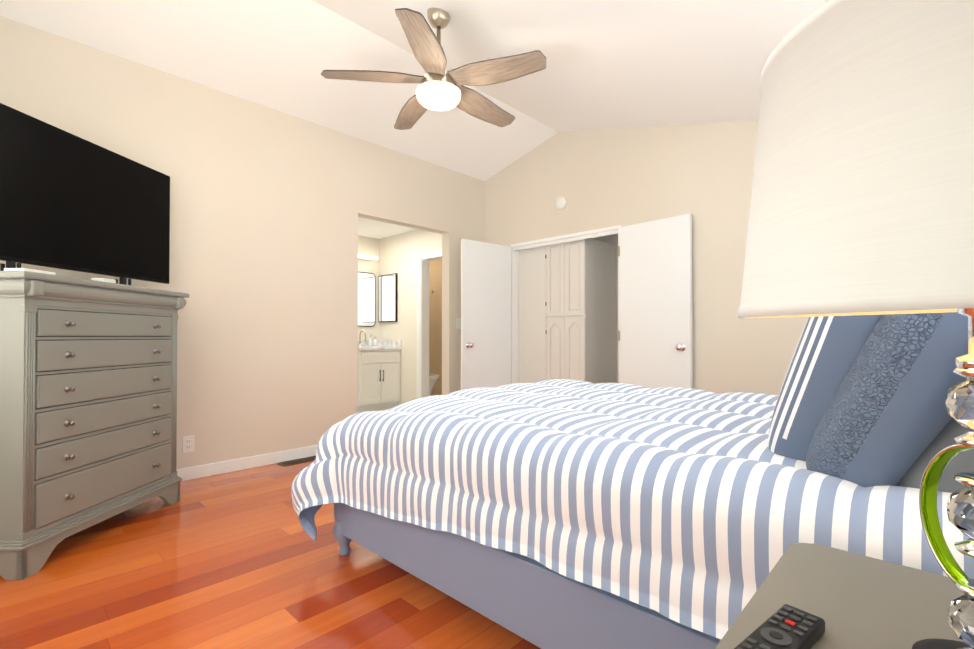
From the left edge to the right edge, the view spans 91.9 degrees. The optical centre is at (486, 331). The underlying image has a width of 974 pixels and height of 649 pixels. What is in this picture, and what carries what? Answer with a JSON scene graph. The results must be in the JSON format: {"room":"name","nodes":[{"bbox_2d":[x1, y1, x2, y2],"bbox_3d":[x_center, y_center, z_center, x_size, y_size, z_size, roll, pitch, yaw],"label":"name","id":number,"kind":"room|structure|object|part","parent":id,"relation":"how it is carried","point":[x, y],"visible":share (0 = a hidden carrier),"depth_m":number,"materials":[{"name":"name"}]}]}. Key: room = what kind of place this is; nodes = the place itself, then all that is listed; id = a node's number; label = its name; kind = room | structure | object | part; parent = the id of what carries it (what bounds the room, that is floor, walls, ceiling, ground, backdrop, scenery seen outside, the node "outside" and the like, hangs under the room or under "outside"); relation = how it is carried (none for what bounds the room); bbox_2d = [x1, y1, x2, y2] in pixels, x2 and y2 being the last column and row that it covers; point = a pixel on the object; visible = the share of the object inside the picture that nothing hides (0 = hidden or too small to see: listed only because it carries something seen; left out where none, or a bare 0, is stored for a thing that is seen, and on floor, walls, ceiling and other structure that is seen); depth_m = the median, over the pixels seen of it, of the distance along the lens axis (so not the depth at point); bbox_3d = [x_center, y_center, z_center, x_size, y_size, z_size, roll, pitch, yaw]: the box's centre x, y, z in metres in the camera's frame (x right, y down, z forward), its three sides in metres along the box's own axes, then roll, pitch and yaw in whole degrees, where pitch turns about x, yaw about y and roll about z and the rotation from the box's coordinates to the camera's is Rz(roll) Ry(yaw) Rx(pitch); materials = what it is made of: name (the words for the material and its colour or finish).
{"room":"bedroom","nodes":[
{"label":"bedroom","id":0,"kind":"room"},
{"bbox_2d":[0,16,484,468],"bbox_3d":[-1.630,-0.585,3.878,0.120,3.250,4.755,-1,-1,44],"label":"wall","id":1,"kind":"structure","parent":0,"point":[269,206],"depth_m":3.61,"materials":[{"name":"paint"}]},
{"bbox_2d":[182,435,193,452],"bbox_3d":[-2.088,0.784,3.295,0.008,0.116,0.072,-1,-1,44],"label":"electrical outlet","id":2,"kind":"object","parent":1,"relation":"attached to","point":[188,444],"visible":1,"depth_m":3.29,"materials":[{"name":"white plastic"}]},
{"bbox_2d":[176,445,317,481],"bbox_3d":[-2.144,0.990,3.228,0.017,0.088,2.828,-1,-1,44],"label":"baseboard","id":3,"kind":"structure","parent":1,"relation":"attached to","point":[199,471],"depth_m":3.53,"materials":[{"name":"white wood"}]},
{"bbox_2d":[456,318,460,328],"bbox_3d":[-0.312,-0.096,5.148,0.008,0.116,0.072,-1,-1,44],"label":"light switch","id":4,"kind":"object","parent":1,"relation":"attached to","point":[458,323],"visible":1,"depth_m":5.15,"materials":[{"name":"white plastic"}]},
{"bbox_2d":[0,461,540,648],"bbox_3d":[0.161,1.058,2.657,4.370,0.060,5.505,-1,-1,44],"label":"floor","id":5,"kind":"structure","parent":0,"point":[241,559],"depth_m":1.86,"materials":[{"name":"brown wood"}]},
{"bbox_2d":[0,271,188,580],"bbox_3d":[-2.109,0.390,2.419,0.493,1.270,1.001,0,-1,2],"label":"dresser","id":6,"kind":"object","parent":5,"relation":"on","point":[88,403],"visible":1,"depth_m":2.20,"materials":[{"name":"grey wood"}]},
{"bbox_2d":[4,268,55,274],"bbox_3d":[-1.990,-0.259,2.053,0.090,0.020,0.140,0,-1,2],"label":"paper stack","id":7,"kind":"object","parent":6,"relation":"on","point":[29,270],"visible":0.31,"depth_m":2.00,"materials":[{"name":"white paper"}]},
{"bbox_2d":[0,103,169,284],"bbox_3d":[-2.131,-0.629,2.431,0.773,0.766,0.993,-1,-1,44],"label":"tv","id":8,"kind":"object","parent":6,"relation":"on","point":[69,201],"visible":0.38,"depth_m":2.43,"materials":[{"name":"black plastic"}]},
{"bbox_2d":[91,278,115,282],"bbox_3d":[-1.980,-0.260,2.433,0.060,0.030,0.085,0,-1,2],"label":"box","id":9,"kind":"object","parent":6,"relation":"on","point":[105,280],"visible":0.6,"depth_m":2.40,"materials":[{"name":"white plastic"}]},
{"bbox_2d":[277,455,315,465],"bbox_3d":[-1.500,1.035,3.795,0.130,0.008,0.330,-1,-1,44],"label":"floor vent","id":10,"kind":"object","parent":5,"relation":"in","point":[297,461],"visible":0.77,"depth_m":3.76,"materials":[{"name":"brown metal"}]},
{"bbox_2d":[518,238,615,383],"bbox_3d":[0.870,0.058,5.164,0.852,1.992,0.624,-1,-1,44],"label":"tall cabinet","id":11,"kind":"object","parent":5,"relation":"on","point":[567,310],"visible":0.67,"depth_m":4.90,"materials":[{"name":"beige wood"}]},
{"bbox_2d":[291,312,973,648],"bbox_3d":[0.630,0.410,1.940,2.401,1.220,1.874,-1,-1,44],"label":"bed","id":12,"kind":"object","parent":5,"relation":"on","point":[562,514],"visible":0.94,"depth_m":1.17,"materials":[{"name":"blue"}]},
{"bbox_2d":[806,312,967,486],"bbox_3d":[1.005,0.131,1.141,0.331,0.505,0.660,-1,-1,44],"label":"pillow","id":13,"kind":"object","parent":12,"relation":"on","point":[877,386],"depth_m":0.92,"materials":[{"name":"blue fabric"}]},
{"bbox_2d":[897,418,973,492],"bbox_3d":[1.140,0.207,1.038,0.384,0.422,0.660,-1,-1,44],"label":"pillow","id":14,"kind":"object","parent":12,"relation":"on","point":[927,437],"depth_m":0.90,"materials":[{"name":"grey"}]},
{"bbox_2d":[715,543,964,648],"bbox_3d":[0.482,0.675,0.446,0.504,0.660,0.552,-1,-1,44],"label":"nightstand","id":15,"kind":"object","parent":5,"relation":"on","point":[855,600],"visible":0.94,"depth_m":0.61,"materials":[{"name":"grey wood"}]},
{"bbox_2d":[734,604,824,648],"bbox_3d":[0.302,0.335,0.499,0.185,0.020,0.043,0,-1,-38],"label":"remote","id":16,"kind":"object","parent":15,"relation":"on","point":[785,626],"visible":1,"depth_m":0.52,"materials":[{"name":"black plastic"}]},
{"bbox_2d":[738,0,973,648],"bbox_3d":[0.481,0.018,0.454,0.423,0.652,0.423,-1,-1,44],"label":"lamp","id":17,"kind":"object","parent":15,"relation":"on","point":[862,198],"visible":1,"depth_m":0.38,"materials":[{"name":"white fabric"}]},
{"bbox_3d":[0.481,-0.158,0.456,0.423,0.287,0.423,-1,-1,44],"label":"lamp shade","id":18,"kind":"part","parent":17,"relation":"part of","materials":[{"name":"beige fabric"}]},
{"bbox_2d":[358,235,377,339],"bbox_3d":[-2.360,-0.260,6.259,0.120,2.650,2.335,-1,-1,44],"label":"wall","id":19,"kind":"structure","parent":0,"point":[368,246],"depth_m":6.86,"materials":[{"name":"beige paint"}]},
{"bbox_2d":[358,272,375,326],"bbox_3d":[-1.818,-0.470,6.724,0.016,0.780,0.515,-1,-1,44],"label":"vanity mirror","id":20,"kind":"object","parent":19,"relation":"attached to","point":[366,299],"visible":0.46,"depth_m":6.80,"materials":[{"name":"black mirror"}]},
{"bbox_2d":[358,254,377,260],"bbox_3d":[-1.792,-1.070,6.709,0.084,0.060,0.500,-1,-1,44],"label":"sconce","id":21,"kind":"object","parent":19,"relation":"attached to","point":[364,257],"visible":0.54,"depth_m":6.75,"materials":[{"name":"white glass"}]},
{"bbox_2d":[378,273,397,321],"bbox_3d":[-1.433,-0.487,6.801,0.443,0.685,0.028,-1,-1,44],"label":"mirror","id":22,"kind":"object","parent":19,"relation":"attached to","point":[388,299],"visible":1,"depth_m":6.76,"materials":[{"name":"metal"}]},
{"bbox_2d":[358,217,416,238],"bbox_3d":[-0.992,-1.436,6.178,2.220,0.100,4.100,-1,-1,44],"label":"ceiling","id":23,"kind":"structure","parent":0,"point":[370,228],"depth_m":6.36,"materials":[{"name":"white paint"}]},
{"bbox_2d":[0,0,826,180],"bbox_3d":[-0.100,-1.692,2.415,4.410,0.946,4.795,-1,-1,44],"label":"ceiling","id":24,"kind":"structure","parent":0,"point":[616,64],"depth_m":3.09,"materials":[{"name":"white paint"}]},
{"bbox_2d":[321,8,545,129],"bbox_3d":[-0.252,-1.619,2.811,1.257,0.562,1.219,-1,-1,44],"label":"ceiling fan","id":25,"kind":"object","parent":24,"relation":"hanging from","point":[439,88],"visible":0.96,"depth_m":2.67,"materials":[{"name":"brown wood"}]},
{"bbox_2d":[429,259,441,395],"bbox_3d":[-0.906,-0.146,7.623,0.080,2.450,1.650,-1,-1,44],"label":"wall","id":26,"kind":"structure","parent":0,"point":[435,320],"depth_m":7.63,"materials":[{"name":"beige paint"}]},
{"bbox_2d":[378,121,807,405],"bbox_3d":[0.766,-0.575,4.787,6.430,3.250,0.120,-1,-1,44],"label":"wall","id":27,"kind":"structure","parent":0,"point":[702,174],"depth_m":4.00,"materials":[{"name":"paint"}]},
{"bbox_2d":[417,249,441,398],"bbox_3d":[-0.586,0.003,6.080,0.860,2.120,0.146,-1,-1,44],"label":"door frame","id":28,"kind":"structure","parent":27,"relation":"attached to","point":[424,259],"depth_m":6.30,"materials":[{"name":"white wood"}]},
{"bbox_2d":[461,239,510,389],"bbox_3d":[-0.019,0.052,4.964,0.174,1.975,0.658,-1,-1,44],"label":"closet door","id":29,"kind":"structure","parent":27,"relation":"in","point":[485,314],"depth_m":4.91,"materials":[{"name":"painted wood"},{"name":"chrome"}]},
{"bbox_2d":[555,196,566,209],"bbox_3d":[0.733,-1.296,4.717,0.132,0.132,0.038,-1,-1,44],"label":"smoke detector","id":30,"kind":"object","parent":27,"relation":"attached to","point":[560,202],"visible":1,"depth_m":4.70,"materials":[{"name":"white plastic"}]},
{"bbox_2d":[511,225,620,383],"bbox_3d":[0.784,0.042,4.763,1.324,2.016,0.131,-1,-1,44],"label":"trim","id":31,"kind":"structure","parent":27,"relation":"attached to","point":[606,231],"depth_m":5.17,"materials":[{"name":"white wood"}]},
{"bbox_2d":[617,213,692,388],"bbox_3d":[1.390,0.042,3.985,0.660,1.975,0.143,-1,-1,44],"label":"closet door","id":32,"kind":"structure","parent":27,"relation":"in","point":[654,303],"depth_m":3.97,"materials":[{"name":"white wood"}]},
{"bbox_2d":[591,234,618,382],"bbox_3d":[1.069,-0.197,5.061,2.020,2.500,0.700,-1,-1,44],"label":"wall","id":33,"kind":"structure","parent":0,"point":[612,239],"depth_m":5.11,"materials":[{"name":"beige paint"}]},
{"bbox_3d":[-1.006,1.095,6.165,2.180,0.058,4.100,-1,-1,44],"label":"floor","id":34,"kind":"structure","parent":0,"visible":0},
{"bbox_2d":[357,330,401,412],"bbox_3d":[-1.619,0.520,6.519,0.573,1.096,0.671,-1,-1,44],"label":"bathroom vanity","id":35,"kind":"object","parent":34,"relation":"on","point":[378,374],"visible":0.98,"depth_m":6.36,"materials":[{"name":"painted wood"},{"name":"marble"},{"name":"metal"}]},
{"bbox_2d":[359,330,365,346],"bbox_3d":[-1.725,0.090,6.608,0.176,0.236,0.101,-1,-1,44],"label":"faucet","id":36,"kind":"object","parent":35,"relation":"on","point":[360,345],"depth_m":6.62,"materials":[{"name":"silver metal"}]},
{"bbox_2d":[429,374,438,395],"bbox_3d":[-0.978,0.678,6.989,0.680,0.790,0.420,-1,-1,44],"label":"toilet","id":37,"kind":"object","parent":34,"relation":"on","point":[433,378],"visible":0.17,"depth_m":6.83,"materials":[{"name":"white ceramic"}]}
]}

